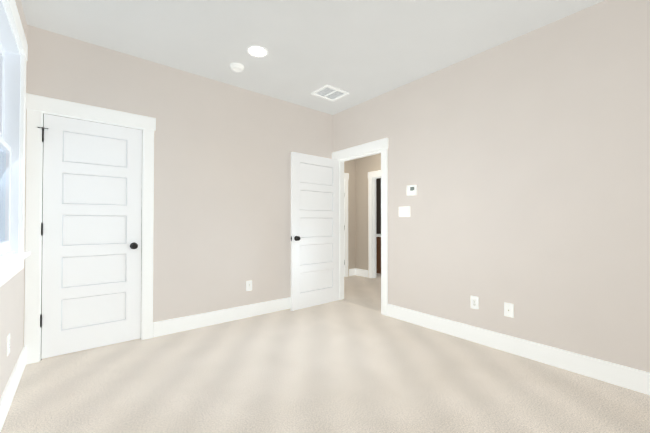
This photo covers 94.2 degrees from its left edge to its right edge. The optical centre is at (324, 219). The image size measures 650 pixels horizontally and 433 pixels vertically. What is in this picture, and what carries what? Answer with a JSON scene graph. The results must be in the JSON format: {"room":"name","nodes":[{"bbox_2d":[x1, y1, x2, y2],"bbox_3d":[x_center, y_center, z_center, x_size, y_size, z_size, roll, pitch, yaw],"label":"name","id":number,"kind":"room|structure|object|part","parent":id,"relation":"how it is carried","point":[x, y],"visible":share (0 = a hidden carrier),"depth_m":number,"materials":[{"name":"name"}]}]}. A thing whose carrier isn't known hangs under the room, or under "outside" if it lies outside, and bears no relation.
{"room":"empty bedroom","nodes":[
{"label":"empty bedroom","id":0,"kind":"room"},
{"bbox_2d":[0,0,26,398],"bbox_3d":[-1.094,-0.226,0.683,0.160,2.750,4.640,1,-1,-39],"label":"wall","id":1,"kind":"structure","parent":0,"point":[12,306],"depth_m":2.01,"materials":[{"name":"beige paint"}]},
{"bbox_2d":[7,334,9,355],"bbox_3d":[-1.970,0.782,1.880,0.009,0.118,0.072,1,-1,-39],"label":"electrical outlet","id":2,"kind":"object","parent":1,"relation":"attached to","point":[8,344],"visible":1,"depth_m":1.86,"materials":[{"name":"white plastic"}]},
{"bbox_2d":[0,347,25,431],"bbox_3d":[-1.026,1.077,0.724,0.016,0.145,4.400,1,-1,-39],"label":"baseboard","id":3,"kind":"structure","parent":1,"relation":"attached to","point":[8,394],"depth_m":1.91,"materials":[{"name":"white paint"}]},
{"bbox_2d":[0,0,29,286],"bbox_3d":[-1.652,-0.493,1.418,0.200,1.702,2.200,1,-1,-39],"label":"window","id":4,"kind":"structure","parent":1,"relation":"in","point":[10,77],"depth_m":2.15,"materials":[{"name":"white plastic"}]},
{"bbox_3d":[-2.004,-0.496,1.802,0.046,1.301,0.790,1,-1,-39],"label":"glass","id":5,"kind":"part","parent":4,"relation":"part of","materials":[{"name":"glass"}]},
{"bbox_2d":[24,25,332,321],"bbox_3d":[-1.143,-0.195,3.559,3.400,2.750,0.120,1,-1,-39],"label":"wall","id":6,"kind":"structure","parent":0,"point":[222,200],"depth_m":3.33,"materials":[{"name":"beige paint"}]},
{"bbox_2d":[38,114,141,358],"bbox_3d":[-2.092,0.141,2.728,0.742,2.032,0.167,1,-1,-39],"label":"closet door","id":7,"kind":"structure","parent":6,"relation":"in","point":[91,234],"depth_m":2.70,"materials":[{"name":"white paint"}]},
{"bbox_3d":[-1.842,0.258,2.931,0.096,0.066,0.167,1,-1,-39],"label":"knob","id":8,"kind":"part","parent":7,"relation":"part of","materials":[{"name":"black metal"}]},
{"bbox_2d":[24,93,155,364],"bbox_3d":[-2.094,0.081,2.765,0.925,2.182,0.144,1,-1,-39],"label":"trim","id":9,"kind":"structure","parent":6,"relation":"attached to","point":[37,106],"depth_m":2.50,"materials":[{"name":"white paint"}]},
{"bbox_2d":[153,297,290,336],"bbox_3d":[-0.791,1.110,3.744,2.365,0.145,0.016,1,-1,-39],"label":"baseboard","id":10,"kind":"structure","parent":6,"relation":"attached to","point":[170,326],"depth_m":3.39,"materials":[{"name":"white paint"}]},
{"bbox_2d":[246,281,251,290],"bbox_3d":[-0.916,0.806,3.650,0.072,0.118,0.009,1,-1,-39],"label":"electrical outlet","id":11,"kind":"object","parent":6,"relation":"attached to","point":[248,285],"visible":1,"depth_m":3.64,"materials":[{"name":"white plastic"}]},
{"bbox_2d":[21,0,603,114],"bbox_3d":[0.799,-1.618,3.725,7.200,0.100,7.300,1,-1,-39],"label":"ceiling","id":12,"kind":"structure","parent":0,"point":[360,51],"depth_m":2.58,"materials":[{"name":"white paint"}]},
{"bbox_2d":[230,63,243,71],"bbox_3d":[-0.906,-1.555,3.109,0.140,0.039,0.140,1,-1,-39],"label":"smoke detector","id":13,"kind":"object","parent":12,"relation":"attached to","point":[237,67],"visible":1,"depth_m":3.07,"materials":[{"name":"white plastic"}]},
{"bbox_2d":[247,45,267,57],"bbox_3d":[-0.634,-1.572,2.840,0.200,0.023,0.200,1,-1,-39],"label":"recessed light","id":14,"kind":"object","parent":12,"relation":"in","point":[256,51],"visible":1,"depth_m":2.82,"materials":[{"name":"white paint"}]},
{"bbox_2d":[311,85,348,100],"bbox_3d":[0.063,-1.562,3.757,0.360,0.012,0.310,1,-1,-39],"label":"ceiling vent","id":15,"kind":"object","parent":12,"relation":"in","point":[328,92],"visible":0.98,"depth_m":3.75,"materials":[{"name":"white plastic"}]},
{"bbox_2d":[0,300,649,432],"bbox_3d":[-0.581,1.200,2.570,3.640,0.060,7.300,1,-1,-39],"label":"floor carpet","id":16,"kind":"object","parent":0,"point":[339,366],"visible":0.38,"depth_m":2.10,"materials":[{"name":"beige carpet"}]},
{"bbox_2d":[344,159,355,275],"bbox_3d":[0.005,-0.167,6.108,1.600,2.750,0.120,1,-1,-39],"label":"wall","id":17,"kind":"structure","parent":0,"point":[349,166],"depth_m":6.49,"materials":[{"name":"beige paint"}]},
{"bbox_2d":[344,173,348,276],"bbox_3d":[0.083,0.118,6.152,0.978,2.180,0.144,1,-1,-39],"label":"door frame","id":18,"kind":"structure","parent":17,"relation":"attached to","point":[346,176],"depth_m":6.36,"materials":[{"name":"white paint"}]},
{"bbox_2d":[349,268,354,275],"bbox_3d":[0.050,1.135,6.042,1.564,0.145,0.016,1,-1,-39],"label":"baseboard","id":19,"kind":"structure","parent":17,"relation":"attached to","point":[351,272],"depth_m":6.45,"materials":[{"name":"white paint"}]},
{"bbox_2d":[342,273,380,310],"bbox_3d":[2.210,1.224,4.844,3.560,0.060,7.300,1,-1,-39],"label":"floor","id":20,"kind":"structure","parent":0,"point":[362,291],"depth_m":4.98,"materials":[{"name":"beige carpet"}]},
{"bbox_2d":[376,234,380,273],"bbox_3d":[1.138,0.789,7.137,0.530,0.860,1.020,1,-1,-39],"label":"vanity cabinet","id":21,"kind":"object","parent":20,"relation":"on","point":[378,253],"depth_m":6.68,"materials":[{"name":"brown wood"}]},
{"bbox_2d":[355,153,380,276],"bbox_3d":[1.531,-0.173,5.597,0.120,2.750,4.700,1,-1,-39],"label":"wall","id":22,"kind":"structure","parent":0,"point":[364,166],"depth_m":6.40,"materials":[{"name":"beige paint"}]},
{"bbox_2d":[355,268,367,276],"bbox_3d":[1.810,1.125,5.133,0.016,0.145,3.650,1,-1,-39],"label":"baseboard","id":23,"kind":"structure","parent":22,"relation":"attached to","point":[361,272],"depth_m":6.39,"materials":[{"name":"white paint"}]},
{"bbox_2d":[368,170,380,277],"bbox_3d":[1.238,0.116,5.935,0.144,2.180,0.938,1,-1,-39],"label":"door frame","id":24,"kind":"structure","parent":22,"relation":"attached to","point":[373,176],"depth_m":6.20,"materials":[{"name":"white paint"}]},
{"bbox_2d":[376,178,380,233],"bbox_3d":[2.195,-0.154,7.299,0.100,2.750,2.900,1,-1,-39],"label":"wall","id":25,"kind":"structure","parent":0,"point":[378,205],"depth_m":8.13,"materials":[{"name":"paint"}]},
{"bbox_2d":[333,0,649,372],"bbox_3d":[1.595,-0.203,2.797,0.120,2.750,4.520,1,-1,-39],"label":"wall","id":26,"kind":"structure","parent":0,"point":[522,162],"depth_m":2.52,"materials":[{"name":"beige paint"}]},
{"bbox_2d":[291,152,338,310],"bbox_3d":[-0.117,0.157,4.140,0.830,2.032,0.167,1,-1,-41],"label":"room door","id":27,"kind":"structure","parent":26,"relation":"in","point":[314,230],"depth_m":4.10,"materials":[{"name":"white paint"}]},
{"bbox_3d":[-0.394,0.249,3.897,0.096,0.066,0.167,1,-1,-41],"label":"knob","id":28,"kind":"part","parent":27,"relation":"part of","materials":[{"name":"black metal"}]},
{"bbox_2d":[332,138,387,315],"bbox_3d":[0.493,0.097,4.145,0.168,2.180,1.053,1,-1,-39],"label":"door frame","id":29,"kind":"structure","parent":26,"relation":"attached to","point":[365,150],"depth_m":3.82,"materials":[{"name":"white paint"}]},
{"bbox_2d":[399,206,409,216],"bbox_3d":[0.923,-0.085,3.516,0.011,0.118,0.158,1,-1,-39],"label":"light switch","id":30,"kind":"object","parent":26,"relation":"attached to","point":[404,211],"visible":1,"depth_m":3.51,"materials":[{"name":"white plastic"}]},
{"bbox_2d":[407,185,416,195],"bbox_3d":[0.985,-0.326,3.431,0.026,0.112,0.120,1,-1,-39],"label":"thermostat","id":31,"kind":"object","parent":26,"relation":"attached to","point":[411,189],"visible":1,"depth_m":3.41,"materials":[{"name":"white plastic"}]},
{"bbox_2d":[471,296,477,308],"bbox_3d":[1.429,0.798,2.887,0.009,0.118,0.072,1,-1,-39],"label":"electrical outlet","id":32,"kind":"object","parent":26,"relation":"attached to","point":[474,302],"visible":1,"depth_m":2.88,"materials":[{"name":"white plastic"}]},
{"bbox_2d":[504,302,513,317],"bbox_3d":[1.613,0.800,2.652,0.020,0.118,0.072,1,-1,-39],"label":"outlet","id":33,"kind":"object","parent":26,"relation":"attached to","point":[508,310],"visible":1,"depth_m":2.65,"materials":[{"name":"white plastic"}]},
{"bbox_2d":[387,304,649,394],"bbox_3d":[1.829,1.095,2.388,0.016,0.145,3.370,1,-1,-39],"label":"baseboard","id":34,"kind":"structure","parent":26,"relation":"attached to","point":[622,376],"depth_m":2.48,"materials":[{"name":"white paint"}]}
]}

